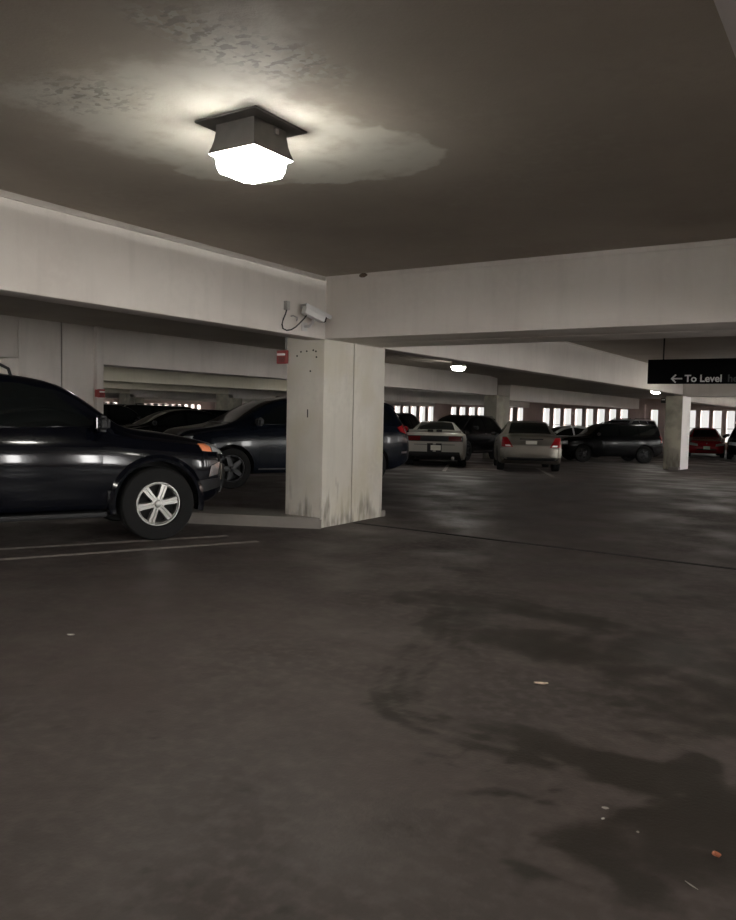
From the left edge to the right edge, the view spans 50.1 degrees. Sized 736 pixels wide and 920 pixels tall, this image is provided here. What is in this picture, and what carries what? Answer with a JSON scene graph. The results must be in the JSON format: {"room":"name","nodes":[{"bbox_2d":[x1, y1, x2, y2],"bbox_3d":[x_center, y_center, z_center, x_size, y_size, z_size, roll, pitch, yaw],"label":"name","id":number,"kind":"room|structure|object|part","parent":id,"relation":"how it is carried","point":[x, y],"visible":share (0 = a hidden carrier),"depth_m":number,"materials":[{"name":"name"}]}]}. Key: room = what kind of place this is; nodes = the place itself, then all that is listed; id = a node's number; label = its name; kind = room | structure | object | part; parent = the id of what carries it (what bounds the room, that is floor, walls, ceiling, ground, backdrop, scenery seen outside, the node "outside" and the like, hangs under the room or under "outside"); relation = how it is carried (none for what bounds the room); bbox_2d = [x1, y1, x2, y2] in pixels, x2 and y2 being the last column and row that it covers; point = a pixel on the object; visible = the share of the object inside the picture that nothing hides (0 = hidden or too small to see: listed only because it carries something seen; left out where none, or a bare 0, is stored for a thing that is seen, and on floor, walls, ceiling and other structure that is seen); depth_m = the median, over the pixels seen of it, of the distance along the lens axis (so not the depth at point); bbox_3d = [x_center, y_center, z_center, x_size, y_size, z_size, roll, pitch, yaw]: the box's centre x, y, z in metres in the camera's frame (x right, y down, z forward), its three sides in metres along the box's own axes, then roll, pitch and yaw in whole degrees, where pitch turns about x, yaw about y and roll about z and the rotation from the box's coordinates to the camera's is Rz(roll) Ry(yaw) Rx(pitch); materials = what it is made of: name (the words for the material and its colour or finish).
{"room":"parking garage","nodes":[
{"label":"parking garage","id":0,"kind":"room"},
{"bbox_2d":[103,398,214,409],"bbox_3d":[-30.909,-3.370,47.588,0.350,3.700,61.000,3,4,33],"label":"wall","id":1,"kind":"structure","parent":0,"point":[201,405],"depth_m":69.62,"materials":[{"name":"concrete"}]},
{"bbox_2d":[0,448,735,919],"bbox_3d":[-6.442,-0.386,31.902,58.000,0.406,61.000,3,4,33],"label":"floor","id":2,"kind":"structure","parent":0,"point":[348,721],"depth_m":3.83,"materials":[{"name":"concrete"}]},
{"bbox_2d":[0,317,93,406],"bbox_3d":[-6.237,-1.144,15.392,0.585,3.060,1.670,3,4,33],"label":"concrete pillar","id":3,"kind":"structure","parent":2,"relation":"on","point":[60,354],"depth_m":15.16,"materials":[{"name":"grey concrete"}]},
{"bbox_2d":[94,326,103,413],"bbox_3d":[-5.516,-1.165,16.015,0.220,3.060,0.160,3,4,33],"label":"strip","id":4,"kind":"object","parent":3,"relation":"attached to","point":[98,331],"visible":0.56,"depth_m":15.90,"materials":[{"name":"concrete"}]},
{"bbox_2d":[95,389,104,397],"bbox_3d":[-5.404,-1.346,15.887,0.150,0.170,0.170,3,4,33],"label":"fire alarm","id":5,"kind":"object","parent":4,"relation":"attached to","point":[100,393],"visible":1,"depth_m":15.84,"materials":[{"name":"red metal"}]},
{"bbox_2d":[0,363,224,539],"bbox_3d":[-4.041,-0.092,8.485,4.796,1.861,2.240,-1,4,-31],"label":"car","id":6,"kind":"object","parent":2,"relation":"on","point":[61,457],"visible":1,"depth_m":8.16,"materials":[{"name":"black paint"}]},
{"bbox_3d":[-4.500,-0.888,7.449,2.098,0.171,0.035,-1,4,-31],"label":"roof rail","id":7,"kind":"part","parent":6,"relation":"part of","materials":[{"name":"black plastic"}]},
{"bbox_3d":[-3.332,0.061,7.888,1.320,0.697,0.073,-1,4,-31],"label":"door","id":8,"kind":"part","parent":6,"relation":"part of","materials":[{"name":"black paint"}]},
{"bbox_2d":[93,418,96,429],"bbox_3d":[-2.787,-0.372,8.046,0.007,0.121,0.154,-1,4,-31],"label":"mirror glass","id":9,"kind":"object","parent":6,"relation":"attached to","point":[94,419],"depth_m":8.03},
{"bbox_2d":[97,415,109,431],"bbox_3d":[-2.735,-0.374,8.090,0.132,0.165,0.240,-1,4,-31],"label":"mirror","id":10,"kind":"object","parent":6,"relation":"attached to","point":[103,423],"depth_m":8.00,"materials":[{"name":"black plastic"}]},
{"bbox_2d":[208,444,219,451],"bbox_3d":[-1.777,-0.137,9.005,0.134,0.099,0.225,-1,4,-31],"label":"lamp","id":11,"kind":"object","parent":6,"relation":"attached to","point":[211,448],"depth_m":8.93,"materials":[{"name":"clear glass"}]},
{"bbox_2d":[208,462,224,478],"bbox_3d":[-1.737,0.129,9.005,0.122,0.226,0.337,3,4,33],"label":"license plate","id":12,"kind":"object","parent":6,"relation":"attached to","point":[216,470],"depth_m":8.92,"materials":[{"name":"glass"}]},
{"bbox_2d":[103,402,142,424],"bbox_3d":[-8.806,-1.128,26.858,4.332,1.809,2.060,1,3,-31],"label":"car","id":13,"kind":"object","parent":2,"relation":"on","point":[121,415],"visible":0.07,"depth_m":26.27,"materials":[{"name":"black paint"}]},
{"bbox_3d":[-8.074,-0.964,26.299,1.060,0.652,0.062,1,3,-31],"label":"door","id":14,"kind":"part","parent":13,"relation":"part of","materials":[{"name":"black paint"}]},
{"bbox_2d":[119,393,143,404],"bbox_3d":[-13.796,-2.510,45.976,0.580,2.730,1.400,3,4,33],"label":"concrete pillar","id":15,"kind":"structure","parent":2,"relation":"on","point":[124,398],"depth_m":45.42,"materials":[{"name":"grey concrete"}]},
{"bbox_2d":[124,403,196,417],"bbox_3d":[-7.397,-1.292,31.062,4.846,1.896,2.225,1,3,-20],"label":"car","id":16,"kind":"object","parent":2,"relation":"on","point":[143,411],"visible":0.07,"depth_m":29.95,"materials":[{"name":"black paint"}]},
{"bbox_3d":[-7.950,-2.081,30.153,1.946,0.122,0.043,1,3,-20],"label":"roof rail","id":17,"kind":"part","parent":16,"relation":"part of","materials":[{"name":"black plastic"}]},
{"bbox_2d":[120,409,217,432],"bbox_3d":[-5.867,-0.770,23.312,4.931,1.556,2.040,0,3,-31],"label":"car","id":18,"kind":"object","parent":2,"relation":"on","point":[161,421],"visible":0.13,"depth_m":22.70,"materials":[{"name":"black paint"}]},
{"bbox_3d":[-5.722,-0.656,22.387,1.140,0.602,0.064,0,3,-31],"label":"door","id":19,"kind":"part","parent":18,"relation":"part of","materials":[{"name":"black paint"}]},
{"bbox_2d":[197,409,228,415],"bbox_3d":[-6.844,-1.580,38.917,5.140,1.894,2.220,1,3,-20],"label":"car","id":20,"kind":"object","parent":2,"relation":"on","point":[216,412],"visible":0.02,"depth_m":37.98,"materials":[{"name":"black paint"}]},
{"bbox_2d":[216,394,241,409],"bbox_3d":[-7.372,-2.132,41.839,0.580,2.730,1.400,3,4,33],"label":"concrete pillar","id":21,"kind":"structure","parent":2,"relation":"on","point":[223,402],"depth_m":41.29,"materials":[{"name":"grey concrete"}]},
{"bbox_2d":[188,506,321,528],"bbox_3d":[-1.430,0.732,10.167,1.841,0.130,0.789,2,3,9],"label":"kerb","id":22,"kind":"object","parent":2,"relation":"on","point":[264,517],"visible":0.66,"depth_m":9.82,"materials":[{"name":"concrete"}]},
{"bbox_2d":[163,396,408,488],"bbox_3d":[-1.624,-0.417,15.890,5.109,1.744,2.220,-1,4,-31],"label":"car","id":23,"kind":"object","parent":2,"relation":"on","point":[251,436],"visible":0.33,"depth_m":14.69,"materials":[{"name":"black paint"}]},
{"bbox_2d":[255,417,263,425],"bbox_3d":[-1.994,-0.705,14.468,0.120,0.150,0.220,-1,4,-31],"label":"mirror","id":24,"kind":"object","parent":23,"relation":"attached to","point":[259,421],"depth_m":14.40,"materials":[{"name":"black plastic"}]},
{"bbox_3d":[-1.204,0.152,15.113,1.960,0.036,0.041,-1,4,-31],"label":"rocker trim","id":25,"kind":"part","parent":23,"relation":"part of","materials":[{"name":"black metal"}]},
{"bbox_3d":[-1.475,-0.262,14.914,1.300,0.717,0.060,-1,4,-31],"label":"door","id":26,"kind":"part","parent":23,"relation":"part of","materials":[{"name":"blue paint"}]},
{"bbox_2d":[285,338,384,527],"bbox_3d":[-0.406,-0.384,10.378,0.577,2.375,1.434,3,4,33],"label":"concrete pillar","id":27,"kind":"structure","parent":2,"relation":"on","point":[335,389],"depth_m":9.90,"materials":[{"name":"beige concrete"}]},
{"bbox_2d":[277,337,288,363],"bbox_3d":[-1.054,-1.407,9.913,0.170,0.395,0.150,3,4,33],"label":"fire alarm","id":28,"kind":"object","parent":27,"relation":"attached to","point":[282,355],"visible":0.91,"depth_m":9.88,"materials":[{"name":"red metal"}]},
{"bbox_3d":[-1.074,-1.294,9.893,0.170,0.170,0.035,3,4,33],"label":"plate","id":29,"kind":"part","parent":28,"relation":"part of","materials":[{"name":"red metal"}]},
{"bbox_2d":[396,412,419,430],"bbox_3d":[1.252,-1.057,32.520,2.220,1.923,5.146,2,2,15],"label":"car","id":30,"kind":"object","parent":2,"relation":"on","point":[408,420],"visible":0.13,"depth_m":30.84,"materials":[{"name":"black paint"}]},
{"bbox_2d":[405,420,469,465],"bbox_3d":[2.266,-0.583,25.715,2.080,1.564,4.860,2,2,7],"label":"car","id":31,"kind":"object","parent":2,"relation":"on","point":[429,440],"visible":0.89,"depth_m":23.40,"materials":[{"name":"white paint"}]},
{"bbox_2d":[408,451,460,459],"bbox_3d":[1.981,-0.128,23.515,1.600,0.251,0.338,2,2,7],"label":"diffuser","id":32,"kind":"object","parent":31,"relation":"attached to","point":[428,455],"depth_m":23.39,"materials":[{"name":"black plastic"}]},
{"bbox_3d":[1.978,-0.639,23.377,1.674,0.176,0.103,2,2,7],"label":"tail panel","id":33,"kind":"part","parent":31,"relation":"part of","materials":[{"name":"black plastic"}]},
{"bbox_3d":[2.004,-0.364,23.326,0.300,0.150,0.001,2,2,7],"label":"license plate","id":34,"kind":"part","parent":31,"relation":"part of","materials":[{"name":"white metal"}]},
{"bbox_2d":[438,414,501,460],"bbox_3d":[3.675,-0.892,30.832,2.220,1.890,5.154,3,3,30],"label":"car","id":35,"kind":"object","parent":2,"relation":"on","point":[480,439],"visible":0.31,"depth_m":30.20,"materials":[{"name":"black paint"}]},
{"bbox_3d":[4.277,-0.764,30.048,0.060,0.717,1.300,3,3,30],"label":"door","id":36,"kind":"part","parent":35,"relation":"part of","materials":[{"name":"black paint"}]},
{"bbox_3d":[4.872,-0.802,31.078,0.062,0.752,1.000,3,3,30],"label":"door","id":37,"kind":"part","parent":35,"relation":"part of","materials":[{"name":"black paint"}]},
{"bbox_2d":[483,395,509,457],"bbox_3d":[5.476,-1.361,33.567,0.580,2.760,1.400,3,4,33],"label":"concrete pillar","id":38,"kind":"structure","parent":2,"relation":"on","point":[496,406],"depth_m":33.05,"materials":[{"name":"beige concrete"}]},
{"bbox_2d":[491,421,561,470],"bbox_3d":[4.837,-0.462,24.262,2.040,1.607,4.935,2,2,7],"label":"car","id":39,"kind":"object","parent":2,"relation":"on","point":[519,442],"visible":1,"depth_m":21.98,"materials":[{"name":"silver metal"}]},
{"bbox_3d":[4.540,-0.462,21.871,0.310,0.130,0.001,2,2,7],"label":"license plate","id":40,"kind":"part","parent":39,"relation":"part of","materials":[{"name":"white metal"}]},
{"bbox_3d":[4.547,-0.498,21.916,1.288,0.289,0.118,2,2,7],"label":"trunk lid","id":41,"kind":"part","parent":39,"relation":"part of","materials":[{"name":"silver metal"}]},
{"bbox_2d":[552,425,599,457],"bbox_3d":[9.256,-0.913,37.350,4.914,1.494,2.040,1,3,-6],"label":"car","id":42,"kind":"object","parent":2,"relation":"on","point":[568,430],"visible":0.09,"depth_m":36.68,"materials":[{"name":"silver metal"}]},
{"bbox_2d":[560,422,662,462],"bbox_3d":[10.042,-0.764,33.137,4.308,1.677,2.060,1,3,-5],"label":"car","id":43,"kind":"object","parent":2,"relation":"on","point":[642,442],"visible":0.95,"depth_m":32.34,"materials":[{"name":"black paint"}]},
{"bbox_3d":[9.785,-0.619,32.253,1.060,0.652,0.063,1,3,-5],"label":"door","id":44,"kind":"part","parent":43,"relation":"part of","materials":[{"name":"black paint"}]},
{"bbox_3d":[10.757,-0.620,32.331,0.810,0.692,0.061,1,3,-5],"label":"door","id":45,"kind":"part","parent":43,"relation":"part of","materials":[{"name":"black paint"}]},
{"bbox_2d":[607,418,656,425],"bbox_3d":[13.816,-1.320,42.473,4.816,1.886,2.225,-2,5,-43],"label":"car","id":46,"kind":"object","parent":2,"relation":"on","point":[625,420],"visible":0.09,"depth_m":42.24,"materials":[{"name":"silver metal"}]},
{"bbox_2d":[643,405,645,417],"bbox_3d":[18.184,-2.241,51.944,0.171,2.800,0.180,3,4,33],"label":"drain pipe","id":47,"kind":"object","parent":2,"relation":"on","point":[644,406],"visible":0.34,"depth_m":51.82,"materials":[{"name":"metal"}]},
{"bbox_2d":[668,467,679,469],"bbox_3d":[10.597,0.349,27.252,0.320,0.200,0.330,3,4,33],"label":"kerb","id":48,"kind":"object","parent":2,"relation":"on","point":[669,468],"visible":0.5,"depth_m":27.12,"materials":[{"name":"concrete"}]},
{"bbox_2d":[663,396,690,469],"bbox_3d":[10.991,-0.913,27.995,0.572,2.688,1.400,3,4,33],"label":"concrete pillar","id":49,"kind":"structure","parent":2,"relation":"on","point":[677,410],"depth_m":27.45,"materials":[{"name":"beige concrete"}]},
{"bbox_2d":[688,428,725,457],"bbox_3d":[17.523,-0.950,41.052,2.040,1.470,4.925,2,4,20],"label":"car","id":50,"kind":"object","parent":2,"relation":"on","point":[701,440],"visible":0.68,"depth_m":39.21,"materials":[{"name":"red paint"}]},
{"bbox_2d":[712,851,720,857],"bbox_3d":[1.135,1.286,2.565,0.029,0.008,0.029,4,4,42],"label":"dry leaf","id":51,"kind":"object","parent":2,"relation":"on","point":[715,853],"visible":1,"depth_m":2.57,"materials":[{"name":"brown plant"}]},
{"bbox_2d":[725,427,735,459],"bbox_3d":[18.587,-0.868,38.456,2.060,1.654,4.300,3,4,27],"label":"car","id":52,"kind":"object","parent":2,"relation":"on","point":[731,443],"visible":1,"depth_m":37.16,"materials":[{"name":"black paint"}]},
{"bbox_2d":[0,0,735,398],"bbox_3d":[-6.377,-3.506,31.720,58.000,0.260,61.000,3,4,33],"label":"ceiling","id":53,"kind":"structure","parent":0,"point":[440,132],"depth_m":4.51,"materials":[{"name":"concrete"}]},
{"bbox_2d":[0,315,18,358],"bbox_3d":[-10.997,-1.964,7.934,0.600,0.750,15.950,3,4,33],"label":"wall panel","id":54,"kind":"structure","parent":53,"relation":"attached to","point":[8,324],"depth_m":14.32,"materials":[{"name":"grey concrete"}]},
{"bbox_2d":[103,388,129,392],"bbox_3d":[-24.285,-3.514,29.595,0.604,0.750,38.000,3,4,33],"label":"concrete beam","id":55,"kind":"structure","parent":53,"relation":"attached to","point":[106,390],"depth_m":44.61,"materials":[{"name":"grey concrete"}]},
{"bbox_2d":[103,381,227,393],"bbox_3d":[-17.861,-3.136,25.458,0.604,0.750,38.000,3,4,33],"label":"concrete beam","id":56,"kind":"structure","parent":53,"relation":"attached to","point":[108,385],"depth_m":37.45,"materials":[{"name":"grey concrete"}]},
{"bbox_2d":[105,393,246,402],"bbox_3d":[-14.165,-4.809,59.339,0.604,0.700,23.000,3,4,33],"label":"concrete beam","id":57,"kind":"structure","parent":53,"relation":"attached to","point":[107,395],"depth_m":57.36,"materials":[{"name":"grey concrete"}]},
{"bbox_2d":[103,366,286,391],"bbox_3d":[-11.437,-2.758,21.321,0.604,0.750,38.000,3,4,33],"label":"concrete beam","id":58,"kind":"structure","parent":53,"relation":"attached to","point":[111,374],"depth_m":28.52,"materials":[{"name":"grey concrete"}]},
{"bbox_2d":[130,390,260,401],"bbox_3d":[-7.741,-4.431,55.202,0.604,0.700,23.000,3,4,33],"label":"concrete beam","id":59,"kind":"structure","parent":53,"relation":"attached to","point":[137,393],"depth_m":48.31,"materials":[{"name":"grey concrete"}]},
{"bbox_2d":[195,105,306,183],"bbox_3d":[-0.673,-1.776,4.544,0.456,0.294,0.456,3,4,33],"label":"ceiling lamp","id":60,"kind":"object","parent":53,"relation":"attached to","point":[250,145],"visible":1,"depth_m":4.43,"materials":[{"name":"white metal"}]},
{"bbox_3d":[-0.670,-1.917,4.536,0.456,0.012,0.456,3,4,33],"label":"mounting plate","id":61,"kind":"part","parent":60,"relation":"part of","materials":[{"name":"brown metal"}]},
{"bbox_2d":[94,326,496,394],"bbox_3d":[-0.315,-2.707,24.451,0.604,0.750,20.080,3,4,33],"label":"concrete beam","id":62,"kind":"structure","parent":53,"relation":"attached to","point":[122,348],"depth_m":19.03,"materials":[{"name":"grey concrete"}]},
{"bbox_2d":[228,388,434,405],"bbox_3d":[-1.317,-4.053,51.066,0.604,0.700,23.000,3,4,33],"label":"concrete beam","id":63,"kind":"structure","parent":53,"relation":"attached to","point":[235,393],"depth_m":43.56,"materials":[{"name":"grey concrete"}]},
{"bbox_2d":[0,189,682,394],"bbox_3d":[0.990,-1.958,12.130,0.314,0.750,36.000,3,4,33],"label":"concrete beam","id":64,"kind":"structure","parent":53,"relation":"attached to","point":[50,252],"depth_m":7.55,"materials":[{"name":"beige concrete"}]},
{"bbox_2d":[281,301,306,330],"bbox_3d":[-0.852,-1.624,8.921,0.339,0.338,0.087,-1,4,-37],"label":"junction box","id":65,"kind":"object","parent":64,"relation":"attached to","point":[286,303],"visible":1,"depth_m":8.86,"materials":[{"name":"metal"}]},
{"bbox_2d":[291,303,331,330],"bbox_3d":[-0.687,-1.649,9.117,0.494,0.295,0.230,-1,4,-34],"label":"security camera","id":66,"kind":"object","parent":64,"relation":"attached to","point":[312,312],"visible":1,"depth_m":9.07,"materials":[{"name":"white metal"}]},
{"bbox_2d":[384,388,529,407],"bbox_3d":[5.107,-3.675,46.929,0.604,0.700,23.000,3,4,33],"label":"concrete beam","id":67,"kind":"structure","parent":53,"relation":"attached to","point":[390,394],"depth_m":44.45,"materials":[{"name":"beige concrete"}]},
{"bbox_2d":[451,362,465,370],"bbox_3d":[2.699,-2.817,23.499,0.456,0.294,0.456,3,4,33],"label":"ceiling lamp","id":68,"kind":"object","parent":53,"relation":"attached to","point":[455,366],"visible":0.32,"depth_m":23.39,"materials":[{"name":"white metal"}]},
{"bbox_2d":[325,238,735,342],"bbox_3d":[4.697,-1.556,6.560,12.000,0.745,0.669,3,4,33],"label":"concrete beam","id":69,"kind":"structure","parent":53,"relation":"attached to","point":[691,286],"depth_m":8.06,"materials":[{"name":"beige concrete"}]},
{"bbox_2d":[359,273,367,277],"bbox_3d":[-0.056,-2.160,9.202,0.117,0.056,0.043,3,4,33],"label":"nest","id":70,"kind":"object","parent":69,"relation":"attached to","point":[361,275],"visible":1,"depth_m":9.18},
{"bbox_2d":[357,329,735,347],"bbox_3d":[5.056,-1.556,7.118,12.000,0.695,0.590,3,4,33],"label":"concrete beam","id":71,"kind":"structure","parent":53,"relation":"attached to","point":[710,333],"depth_m":8.91,"materials":[{"name":"beige concrete"}]},
{"bbox_2d":[498,385,638,408],"bbox_3d":[11.829,-3.328,43.253,0.604,0.680,21.900,3,4,33],"label":"concrete beam","id":72,"kind":"structure","parent":53,"relation":"attached to","point":[517,393],"depth_m":39.62,"materials":[{"name":"beige concrete"}]},
{"bbox_2d":[647,338,735,383],"bbox_3d":[6.650,-1.880,14.510,2.850,0.945,0.150,3,4,33],"label":"hanging sign","id":73,"kind":"object","parent":53,"relation":"hanging from","point":[713,370],"visible":1,"depth_m":14.80,"materials":[{"name":"black plastic"}]},
{"bbox_3d":[5.687,-2.167,15.125,0.026,0.485,0.026,2,3,10],"label":"hanging rod","id":74,"kind":"part","parent":73,"relation":"part of","materials":[{"name":"black plastic"}]},
{"bbox_3d":[6.647,-1.641,14.528,2.850,0.465,0.140,3,4,33],"label":"sign panel","id":75,"kind":"part","parent":73,"relation":"part of","materials":[{"name":"black metal"}]},
{"bbox_2d":[674,395,735,408],"bbox_3d":[17.792,-2.909,38.404,0.604,0.700,23.600,3,4,33],"label":"concrete beam","id":76,"kind":"structure","parent":53,"relation":"attached to","point":[728,402],"depth_m":32.92,"materials":[{"name":"beige concrete"}]},
{"bbox_2d":[683,384,735,396],"bbox_3d":[16.296,-2.340,24.501,12.000,0.790,1.424,3,4,33],"label":"concrete beam","id":77,"kind":"structure","parent":53,"relation":"attached to","point":[690,390],"depth_m":26.75,"materials":[{"name":"beige concrete"}]},
{"bbox_2d":[714,0,735,56],"bbox_3d":[0.142,-1.276,0.196,0.604,0.750,15.000,3,4,33],"label":"concrete beam","id":78,"kind":"structure","parent":53,"relation":"attached to","point":[726,9],"depth_m":1.74,"materials":[{"name":"beige concrete"}]},
{"bbox_2d":[215,399,735,449],"bbox_3d":[10.234,-3.088,57.553,58.000,3.700,0.350,3,4,33],"label":"wall","id":79,"kind":"structure","parent":0,"point":[536,412],"depth_m":54.62,"materials":[{"name":"concrete"}]},
{"bbox_2d":[547,424,730,434],"bbox_3d":[10.073,-2.514,57.355,58.000,0.365,0.040,3,4,33],"label":"guard rail","id":80,"kind":"object","parent":79,"relation":"attached to","point":[547,424],"depth_m":54.18,"materials":[{"name":"metal"}]}
]}

